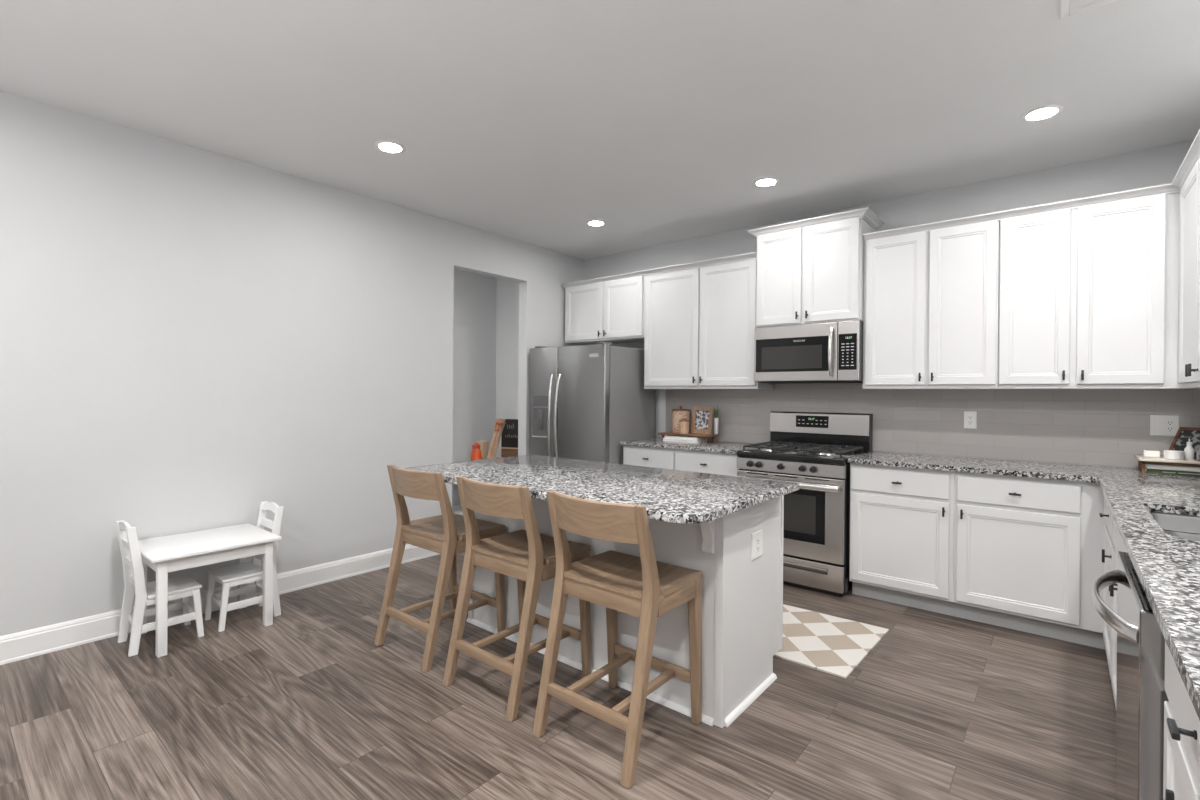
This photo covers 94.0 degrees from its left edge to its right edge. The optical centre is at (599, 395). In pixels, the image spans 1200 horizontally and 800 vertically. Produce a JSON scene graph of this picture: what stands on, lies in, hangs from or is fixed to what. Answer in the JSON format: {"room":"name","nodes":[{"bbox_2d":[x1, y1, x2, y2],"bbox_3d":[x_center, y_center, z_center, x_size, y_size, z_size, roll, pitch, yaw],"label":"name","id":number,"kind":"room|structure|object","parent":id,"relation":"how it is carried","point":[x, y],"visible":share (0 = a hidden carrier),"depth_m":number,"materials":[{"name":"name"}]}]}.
{"room":"kitchen","nodes":[
{"label":"kitchen","id":0,"kind":"room"},
{"bbox_2d":[0,91,583,635],"bbox_3d":[-2.640,-0.086,3.076,0.110,2.758,7.600,1,0,40],"label":"wall","id":1,"kind":"structure","parent":0,"point":[192,339],"depth_m":3.32,"materials":[{"name":"paint"}]},
{"bbox_2d":[0,544,438,664],"bbox_3d":[-3.127,1.225,2.401,0.018,0.134,5.943,1,0,40],"label":"baseboard","id":2,"kind":"structure","parent":1,"relation":"attached to","point":[30,643],"depth_m":3.05,"materials":[{"name":"white wood"}]},
{"bbox_2d":[452,269,496,505],"bbox_3d":[-1.647,-0.086,5.121,0.960,2.758,2.620,1,0,40],"label":"wall","id":3,"kind":"structure","parent":0,"point":[474,301],"depth_m":6.02,"materials":[{"name":"paint"}]},
{"bbox_2d":[495,278,518,457],"bbox_3d":[-0.805,-0.083,6.047,0.840,2.758,0.120,1,0,40],"label":"wall","id":4,"kind":"structure","parent":0,"point":[507,293],"depth_m":6.15,"materials":[{"name":"paint"}]},
{"bbox_2d":[0,552,1115,799],"bbox_3d":[-1.173,1.357,1.960,6.195,0.100,7.750,1,0,40],"label":"floor","id":5,"kind":"structure","parent":0,"point":[305,705],"depth_m":2.25,"materials":[{"name":"wood"}]},
{"bbox_2d":[115,520,203,656],"bbox_3d":[-2.342,0.971,2.979,0.270,0.650,0.329,1,0,40],"label":"chair","id":6,"kind":"object","parent":5,"relation":"on","point":[183,586],"visible":0.98,"depth_m":2.94,"materials":[{"name":"white paint"}]},
{"bbox_2d":[138,523,281,657],"bbox_3d":[-2.193,1.046,3.113,0.510,0.500,0.590,1,0,40],"label":"table","id":7,"kind":"object","parent":5,"relation":"on","point":[164,554],"visible":0.88,"depth_m":3.02,"materials":[{"name":"white paint"}]},
{"bbox_2d":[204,501,283,631],"bbox_3d":[-2.086,0.971,3.282,0.270,0.650,0.329,1,0,40],"label":"chair","id":8,"kind":"object","parent":5,"relation":"on","point":[239,574],"visible":0.77,"depth_m":3.26,"materials":[{"name":"white paint"}]},
{"bbox_2d":[374,465,504,671],"bbox_3d":[-0.844,0.838,2.978,0.472,0.936,0.504,1,0,40],"label":"counter stool","id":9,"kind":"object","parent":5,"relation":"on","point":[444,534],"visible":0.85,"depth_m":2.90,"materials":[{"name":"brown wood"}]},
{"bbox_2d":[452,462,462,514],"bbox_3d":[-1.285,0.994,5.650,0.580,0.600,1.040,1,0,40],"label":"console table","id":10,"kind":"object","parent":5,"relation":"on","point":[457,509],"visible":0.02,"depth_m":5.58,"materials":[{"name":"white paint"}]},
{"bbox_2d":[452,505,462,514],"bbox_3d":[-1.286,1.144,5.651,0.480,0.020,0.920,1,0,40],"label":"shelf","id":11,"kind":"object","parent":10,"relation":"attached to","point":[457,509],"depth_m":5.58,"materials":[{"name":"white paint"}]},
{"bbox_2d":[471,443,481,460],"bbox_3d":[-1.251,0.583,5.656,0.120,0.222,0.120,1,0,40],"label":"bottle","id":12,"kind":"object","parent":10,"relation":"on","point":[476,451],"visible":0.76,"depth_m":5.62,"materials":[{"name":"orange glass"}]},
{"bbox_2d":[477,440,488,459],"bbox_3d":[-1.219,0.580,5.804,0.104,0.228,0.074,1,0,40],"label":"box","id":13,"kind":"object","parent":10,"relation":"on","point":[484,444],"visible":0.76,"depth_m":5.76,"materials":[{"name":"beige cardboard"}]},
{"bbox_2d":[487,418,505,458],"bbox_3d":[-1.056,0.461,5.716,0.213,0.472,0.118,0,0,27],"label":"straw bundle","id":14,"kind":"object","parent":10,"relation":"on","point":[498,428],"visible":0.82,"depth_m":5.68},
{"bbox_2d":[501,419,517,456],"bbox_3d":[-0.899,0.468,5.816,0.280,0.455,0.022,0,0,20],"label":"chalkboard sign","id":15,"kind":"object","parent":10,"relation":"on","point":[509,436],"visible":0.68,"depth_m":5.82,"materials":[{"name":"brown wood"}]},
{"bbox_2d":[443,476,590,721],"bbox_3d":[-0.375,0.843,2.585,0.472,0.936,0.504,1,0,40],"label":"counter stool","id":16,"kind":"object","parent":5,"relation":"on","point":[528,556],"visible":0.94,"depth_m":2.50,"materials":[{"name":"brown wood"}]},
{"bbox_2d":[529,342,654,463],"bbox_3d":[-0.100,0.418,5.290,0.928,1.770,0.849,1,0,40],"label":"refrigerator","id":17,"kind":"object","parent":5,"relation":"on","point":[585,400],"visible":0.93,"depth_m":4.98,"materials":[{"name":"metal"}]},
{"bbox_2d":[533,491,702,787],"bbox_3d":[0.079,0.847,2.210,0.472,0.936,0.504,1,0,40],"label":"counter stool","id":18,"kind":"object","parent":5,"relation":"on","point":[643,587],"visible":1,"depth_m":2.15,"materials":[{"name":"brown wood"}]},
{"bbox_2d":[466,495,783,727],"bbox_3d":[0.045,0.871,2.943,1.633,0.883,0.787,1,0,40],"label":"kitchen island","id":19,"kind":"object","parent":5,"relation":"on","point":[742,598],"visible":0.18,"depth_m":2.42,"materials":[{"name":"paint"}]},
{"bbox_2d":[404,454,798,523],"bbox_3d":[-0.078,0.413,2.809,1.820,0.030,0.980,1,0,40],"label":"island countertop","id":20,"kind":"structure","parent":19,"relation":"on","point":[668,495],"depth_m":2.56,"materials":[{"name":"stone"}]},
{"bbox_2d":[751,529,762,560],"bbox_3d":[0.695,0.656,2.469,0.009,0.116,0.114,1,0,40],"label":"wall outlet","id":21,"kind":"object","parent":19,"relation":"attached to","point":[756,537],"visible":1,"depth_m":2.46,"materials":[{"name":"white plastic"}]},
{"bbox_2d":[756,536,759,552],"bbox_3d":[0.697,0.656,2.467,0.003,0.068,0.034,1,0,40],"label":"receptacle","id":22,"kind":"object","parent":21,"relation":"attached to","point":[757,537],"depth_m":2.47,"materials":[{"name":"white plastic"}]},
{"bbox_2d":[623,445,675,469],"bbox_3d":[0.581,0.868,4.908,0.532,0.883,0.651,1,0,40],"label":"drawer","id":23,"kind":"object","parent":5,"relation":"on","point":[664,458],"visible":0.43,"depth_m":4.67,"materials":[{"name":"white wood"}]},
{"bbox_2d":[676,449,738,475],"bbox_3d":[1.002,0.872,4.561,0.558,0.883,0.651,1,0,40],"label":"base cabinet","id":24,"kind":"object","parent":5,"relation":"on","point":[686,460],"visible":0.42,"depth_m":4.33,"materials":[{"name":"white wood"}]},
{"bbox_2d":[620,437,765,453],"bbox_3d":[0.804,0.412,4.733,1.103,0.030,0.638,1,0,40],"label":"countertop","id":25,"kind":"structure","parent":24,"relation":"on","point":[709,446],"depth_m":4.58,"materials":[{"name":"stone"}]},
{"bbox_2d":[663,438,706,442],"bbox_3d":[0.744,0.385,4.905,0.340,0.022,0.190,1,0,40],"label":"book","id":26,"kind":"object","parent":25,"relation":"on","point":[664,439],"visible":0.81,"depth_m":4.82,"materials":[{"name":"white paper"}]},
{"bbox_2d":[664,435,706,439],"bbox_3d":[0.751,0.363,4.909,0.325,0.022,0.190,1,0,40],"label":"book","id":27,"kind":"object","parent":26,"relation":"on","point":[667,436],"visible":0.77,"depth_m":4.85,"materials":[{"name":"white paper"}]},
{"bbox_2d":[658,431,718,442],"bbox_3d":[0.774,0.362,4.925,0.490,0.068,0.220,1,0,40],"label":"wooden riser","id":28,"kind":"object","parent":25,"relation":"on","point":[663,434],"visible":0.86,"depth_m":4.82,"materials":[{"name":"brown wood"}]},
{"bbox_2d":[672,406,689,432],"bbox_3d":[0.724,0.207,5.003,0.164,0.241,0.164,1,0,40],"label":"canister","id":29,"kind":"object","parent":28,"relation":"on","point":[677,414],"visible":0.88,"depth_m":4.94,"materials":[{"name":"wicker"}]},
{"bbox_2d":[679,418,688,433],"bbox_3d":[0.734,0.261,4.871,0.084,0.135,0.084,1,0,40],"label":"jar","id":30,"kind":"object","parent":28,"relation":"on","point":[684,423],"visible":1,"depth_m":4.83,"materials":[{"name":"wood"}]},
{"bbox_2d":[691,407,713,434],"bbox_3d":[0.889,0.212,4.867,0.196,0.235,0.054,1,0,40],"label":"picture frame","id":31,"kind":"object","parent":28,"relation":"on","point":[702,417],"visible":1,"depth_m":4.86,"materials":[{"name":"brown wood"}]},
{"bbox_2d":[695,410,708,429],"bbox_3d":[0.892,0.209,4.870,0.132,0.164,0.006,1,-9,40],"label":"print","id":32,"kind":"object","parent":31,"relation":"attached to","point":[701,416],"depth_m":4.87},
{"bbox_2d":[714,406,718,433],"bbox_3d":[1.010,0.204,4.848,0.054,0.251,0.055,0,0,-20],"label":"plant","id":33,"kind":"object","parent":28,"relation":"on","point":[716,420],"visible":0.98,"depth_m":4.83,"materials":[{"name":"green plant"}]},
{"bbox_2d":[737,411,872,596],"bbox_3d":[1.486,0.722,4.095,0.756,1.192,0.750,1,0,40],"label":"gas range","id":34,"kind":"object","parent":5,"relation":"on","point":[812,450],"visible":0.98,"depth_m":3.81,"materials":[{"name":"silver metal"}]},
{"bbox_2d":[737,446,867,464],"bbox_3d":[1.485,0.423,4.094,0.752,0.046,0.618,1,0,40],"label":"cooktop","id":35,"kind":"object","parent":34,"relation":"in","point":[794,457],"depth_m":3.89,"materials":[{"name":"black metal"}]},
{"bbox_2d":[773,604,888,678],"bbox_3d":[0.945,1.313,3.251,1.180,0.008,0.722,1,0,40],"label":"rug","id":36,"kind":"object","parent":5,"relation":"on","point":[826,643],"visible":0.46,"depth_m":3.00,"materials":[{"name":"beige fabric"}]},
{"bbox_2d":[849,463,954,615],"bbox_3d":[2.041,0.882,3.703,0.582,0.883,0.651,1,0,40],"label":"base cabinet","id":37,"kind":"object","parent":5,"relation":"on","point":[902,518],"visible":0.9,"depth_m":3.47,"materials":[{"name":"white wood"}]},
{"bbox_2d":[953,472,1105,648],"bbox_3d":[2.525,0.887,3.304,0.672,0.883,0.651,1,0,40],"label":"base cabinet","id":38,"kind":"object","parent":5,"relation":"on","point":[1028,550],"visible":0.91,"depth_m":3.07,"materials":[{"name":"white wood"}]},
{"bbox_2d":[1099,498,1114,678],"bbox_3d":[2.602,0.890,2.434,0.651,0.883,0.690,1,0,40],"label":"base cabinet","id":39,"kind":"object","parent":5,"relation":"on","point":[1107,552],"visible":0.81,"depth_m":2.59,"materials":[{"name":"white wood"}]},
{"bbox_2d":[1091,551,1168,799],"bbox_3d":[1.576,0.890,1.268,0.698,0.878,0.606,1,0,40],"label":"dishwasher","id":40,"kind":"object","parent":5,"relation":"on","point":[1141,695],"visible":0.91,"depth_m":1.26,"materials":[{"name":"grey metal"}]},
{"bbox_2d":[1109,511,1199,706],"bbox_3d":[2.096,0.889,1.821,0.651,0.883,0.896,1,0,40],"label":"base cabinet","id":41,"kind":"object","parent":5,"relation":"on","point":[1118,543],"visible":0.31,"depth_m":2.25,"materials":[{"name":"white wood"}]},
{"bbox_2d":[1163,641,1199,799],"bbox_3d":[1.173,0.886,0.701,0.651,0.883,0.760,1,0,40],"label":"base cabinet","id":42,"kind":"object","parent":5,"relation":"on","point":[1181,767],"visible":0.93,"depth_m":1.00,"materials":[{"name":"white wood"}]},
{"bbox_2d":[848,451,1199,719],"bbox_3d":[1.601,0.427,2.163,1.867,0.030,3.590,1,0,40],"label":"countertop","id":43,"kind":"structure","parent":42,"relation":"on","point":[1167,566],"depth_m":1.86,"materials":[{"name":"stone"}]},
{"bbox_2d":[1135,455,1199,472],"bbox_3d":[3.153,0.379,2.969,0.440,0.082,0.240,1,0,40],"label":"tray stand","id":44,"kind":"object","parent":43,"relation":"on","point":[1142,460],"visible":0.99,"depth_m":2.98,"materials":[{"name":"brown wood"}]},
{"bbox_2d":[1143,450,1159,457],"bbox_3d":[3.039,0.318,3.083,0.064,0.037,0.064,1,0,40],"label":"square dish","id":45,"kind":"object","parent":44,"relation":"on","point":[1146,453],"visible":1,"depth_m":3.06,"materials":[{"name":"white ceramic"}]},
{"bbox_2d":[1164,450,1184,459],"bbox_3d":[3.058,0.315,2.979,0.078,0.044,0.078,1,0,40],"label":"round bowl","id":46,"kind":"object","parent":44,"relation":"on","point":[1168,454],"visible":1,"depth_m":2.95,"materials":[{"name":"white ceramic"}]},
{"bbox_2d":[1169,427,1199,458],"bbox_3d":[3.209,0.253,2.965,0.120,0.162,0.270,0,0,-15],"label":"picture","id":47,"kind":"object","parent":44,"relation":"on","point":[1183,434],"visible":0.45,"depth_m":3.05,"materials":[{"name":"brown wood"}]},
{"bbox_2d":[1173,430,1199,454],"bbox_3d":[3.212,0.254,2.966,0.006,0.160,0.240,36,-9,-13],"label":"print","id":48,"kind":"object","parent":47,"relation":"on","point":[1181,438],"depth_m":3.05},
{"bbox_2d":[1184,439,1193,459],"bbox_3d":[3.113,0.281,2.954,0.038,0.112,0.038,1,0,40],"label":"bottle","id":49,"kind":"object","parent":44,"relation":"on","point":[1189,450],"visible":1,"depth_m":2.94,"materials":[{"name":"white ceramic"}]},
{"bbox_2d":[1196,446,1199,460],"bbox_3d":[3.123,0.257,2.889,0.056,0.161,0.056,1,0,40],"label":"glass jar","id":50,"kind":"object","parent":44,"relation":"on","point":[1198,449],"visible":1,"depth_m":2.89,"materials":[{"name":"white"}]},
{"bbox_2d":[1145,467,1199,476],"bbox_3d":[3.162,0.408,3.004,0.340,0.024,0.201,1,0,40],"label":"book","id":51,"kind":"object","parent":43,"relation":"on","point":[1154,471],"visible":0.62,"depth_m":2.97,"materials":[{"name":"green paper"}]},
{"bbox_2d":[1145,464,1199,471],"bbox_3d":[3.161,0.384,3.004,0.335,0.024,0.190,1,0,40],"label":"book","id":52,"kind":"object","parent":51,"relation":"on","point":[1148,466],"visible":0.57,"depth_m":2.98,"materials":[{"name":"white paper"}]},
{"bbox_2d":[1150,512,1199,541],"bbox_3d":[2.038,0.531,1.765,0.443,0.162,0.745,1,0,40],"label":"sink","id":53,"kind":"object","parent":43,"relation":"in","point":[1182,526],"visible":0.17,"depth_m":2.10,"materials":[{"name":"ceramic"}]},
{"bbox_2d":[0,0,1199,258],"bbox_3d":[-1.154,-1.500,1.950,6.195,0.100,7.750,1,0,40],"label":"ceiling","id":54,"kind":"structure","parent":0,"point":[532,122],"depth_m":2.66,"materials":[{"name":"paint"}]},
{"bbox_2d":[375,140,405,153],"bbox_3d":[-1.225,-1.452,3.266,0.170,0.007,0.170,1,0,40],"label":"recessed light","id":55,"kind":"object","parent":54,"relation":"in","point":[392,147],"visible":1,"depth_m":3.26,"materials":[{"name":"white plastic"}]},
{"bbox_2d":[586,220,605,226],"bbox_3d":[-0.034,-1.448,4.692,0.170,0.007,0.170,1,0,40],"label":"recessed light","id":56,"kind":"object","parent":54,"relation":"in","point":[595,223],"visible":1,"depth_m":4.69,"materials":[{"name":"white plastic"}]},
{"bbox_2d":[753,177,778,186],"bbox_3d":[1.117,-1.437,3.765,0.170,0.007,0.170,1,0,40],"label":"recessed light","id":57,"kind":"object","parent":54,"relation":"in","point":[766,181],"visible":1,"depth_m":3.76,"materials":[{"name":"white plastic"}]},
{"bbox_2d":[1021,104,1063,121],"bbox_3d":[2.232,-1.426,2.825,0.170,0.007,0.170,1,0,40],"label":"recessed light","id":58,"kind":"object","parent":54,"relation":"in","point":[1047,111],"visible":1,"depth_m":2.82,"materials":[{"name":"white plastic"}]},
{"bbox_2d":[1060,0,1117,18],"bbox_3d":[1.762,-1.426,1.898,0.310,0.008,0.310,1,0,40],"label":"ceiling vent","id":59,"kind":"object","parent":54,"relation":"in","point":[1068,8],"visible":1,"depth_m":2.04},
{"bbox_2d":[584,140,1193,466],"bbox_3d":[1.704,-0.060,4.496,5.005,2.758,0.120,1,0,40],"label":"wall","id":60,"kind":"structure","parent":0,"point":[1160,165],"depth_m":3.78,"materials":[{"name":"paint"}]},
{"bbox_2d":[565,276,644,344],"bbox_3d":[0.112,-0.813,5.484,0.980,0.557,0.376,1,0,40],"label":"upper cabinet","id":61,"kind":"object","parent":60,"relation":"attached to","point":[613,312],"visible":0.95,"depth_m":5.35,"materials":[{"name":"white wood"}]},
{"bbox_2d":[644,259,773,388],"bbox_3d":[0.907,-0.572,4.827,1.083,1.023,0.376,1,0,40],"label":"upper cabinet","id":62,"kind":"object","parent":60,"relation":"attached to","point":[700,325],"visible":0.94,"depth_m":4.67,"materials":[{"name":"white wood"}]},
{"bbox_2d":[561,252,756,288],"bbox_3d":[0.424,-1.106,5.015,2.075,0.042,0.048,1,0,40],"label":"crown molding","id":63,"kind":"structure","parent":62,"relation":"attached to","point":[753,255],"depth_m":4.87,"materials":[{"name":"white wood"}]},
{"bbox_2d":[747,207,883,327],"bbox_3d":[1.607,-0.902,4.215,0.870,0.750,0.429,1,0,40],"label":"upper cabinet","id":64,"kind":"object","parent":60,"relation":"attached to","point":[810,270],"visible":0.98,"depth_m":4.04,"materials":[{"name":"white wood"}]},
{"bbox_2d":[754,320,862,383],"bbox_3d":[1.590,-0.311,4.201,0.757,0.424,0.458,1,0,40],"label":"microwave","id":65,"kind":"object","parent":64,"relation":"attached to","point":[832,352],"visible":1,"depth_m":4.04,"materials":[{"name":"grey metal"}]},
{"bbox_2d":[863,220,999,388],"bbox_3d":[2.213,-0.559,3.749,0.767,1.023,0.376,1,0,40],"label":"upper cabinet","id":66,"kind":"object","parent":60,"relation":"attached to","point":[931,298],"visible":0.95,"depth_m":3.60,"materials":[{"name":"white wood"}]},
{"bbox_2d":[666,383,1199,467],"bbox_3d":[2.052,-0.055,4.125,3.695,0.926,0.009,1,0,40],"label":"backsplash","id":67,"kind":"structure","parent":60,"relation":"attached to","point":[1098,427],"depth_m":3.71,"materials":[{"name":"grey tile"}]},
{"bbox_2d":[964,411,976,428],"bbox_3d":[2.486,0.160,3.755,0.072,0.116,0.009,1,0,40],"label":"wall outlet","id":68,"kind":"object","parent":67,"relation":"attached to","point":[970,417],"visible":1,"depth_m":3.75,"materials":[{"name":"white plastic"}]},
{"bbox_2d":[967,415,972,424],"bbox_3d":[2.484,0.160,3.753,0.034,0.068,0.003,1,0,40],"label":"receptacle","id":69,"kind":"object","parent":68,"relation":"attached to","point":[969,417],"depth_m":3.75,"materials":[{"name":"white plastic"}]},
{"bbox_2d":[1150,415,1178,435],"bbox_3d":[3.198,0.167,3.167,0.116,0.116,0.009,1,0,40],"label":"wall outlet","id":70,"kind":"object","parent":67,"relation":"attached to","point":[1160,425],"visible":0.98,"depth_m":3.17,"materials":[{"name":"white plastic"}]},
{"bbox_2d":[1157,419,1160,430],"bbox_3d":[3.179,0.167,3.179,0.018,0.068,0.003,1,0,40],"label":"switch","id":71,"kind":"object","parent":70,"relation":"attached to","point":[1158,420],"depth_m":3.18,"materials":[{"name":"white plastic"}]},
{"bbox_2d":[1166,420,1174,431],"bbox_3d":[3.213,0.168,3.151,0.034,0.068,0.003,1,0,40],"label":"receptacle","id":72,"kind":"object","parent":70,"relation":"attached to","point":[1170,424],"depth_m":3.15,"materials":[{"name":"white plastic"}]},
{"bbox_2d":[998,192,1181,388],"bbox_3d":[2.811,-0.553,3.256,0.780,1.023,0.376,1,0,40],"label":"upper cabinet","id":73,"kind":"object","parent":60,"relation":"attached to","point":[1089,295],"visible":0.99,"depth_m":3.11,"materials":[{"name":"white wood"}]},
{"bbox_3d":[1.109,-0.049,-0.017,0.120,2.758,7.600,1,0,40],"label":"wall","id":74,"kind":"structure","parent":0,"visible":0},
{"bbox_2d":[1178,156,1199,388],"bbox_3d":[2.792,-0.550,2.408,0.371,1.023,1.050,1,0,40],"label":"upper cabinet","id":75,"kind":"object","parent":74,"relation":"attached to","point":[1189,257],"visible":1,"depth_m":2.67,"materials":[{"name":"white wood"}]},
{"bbox_2d":[863,129,1199,241],"bbox_3d":[2.098,-1.088,2.986,1.542,0.042,1.048,1,0,40],"label":"crown molding","id":76,"kind":"structure","parent":75,"relation":"attached to","point":[1193,154],"depth_m":3.18,"materials":[{"name":"white wood"}]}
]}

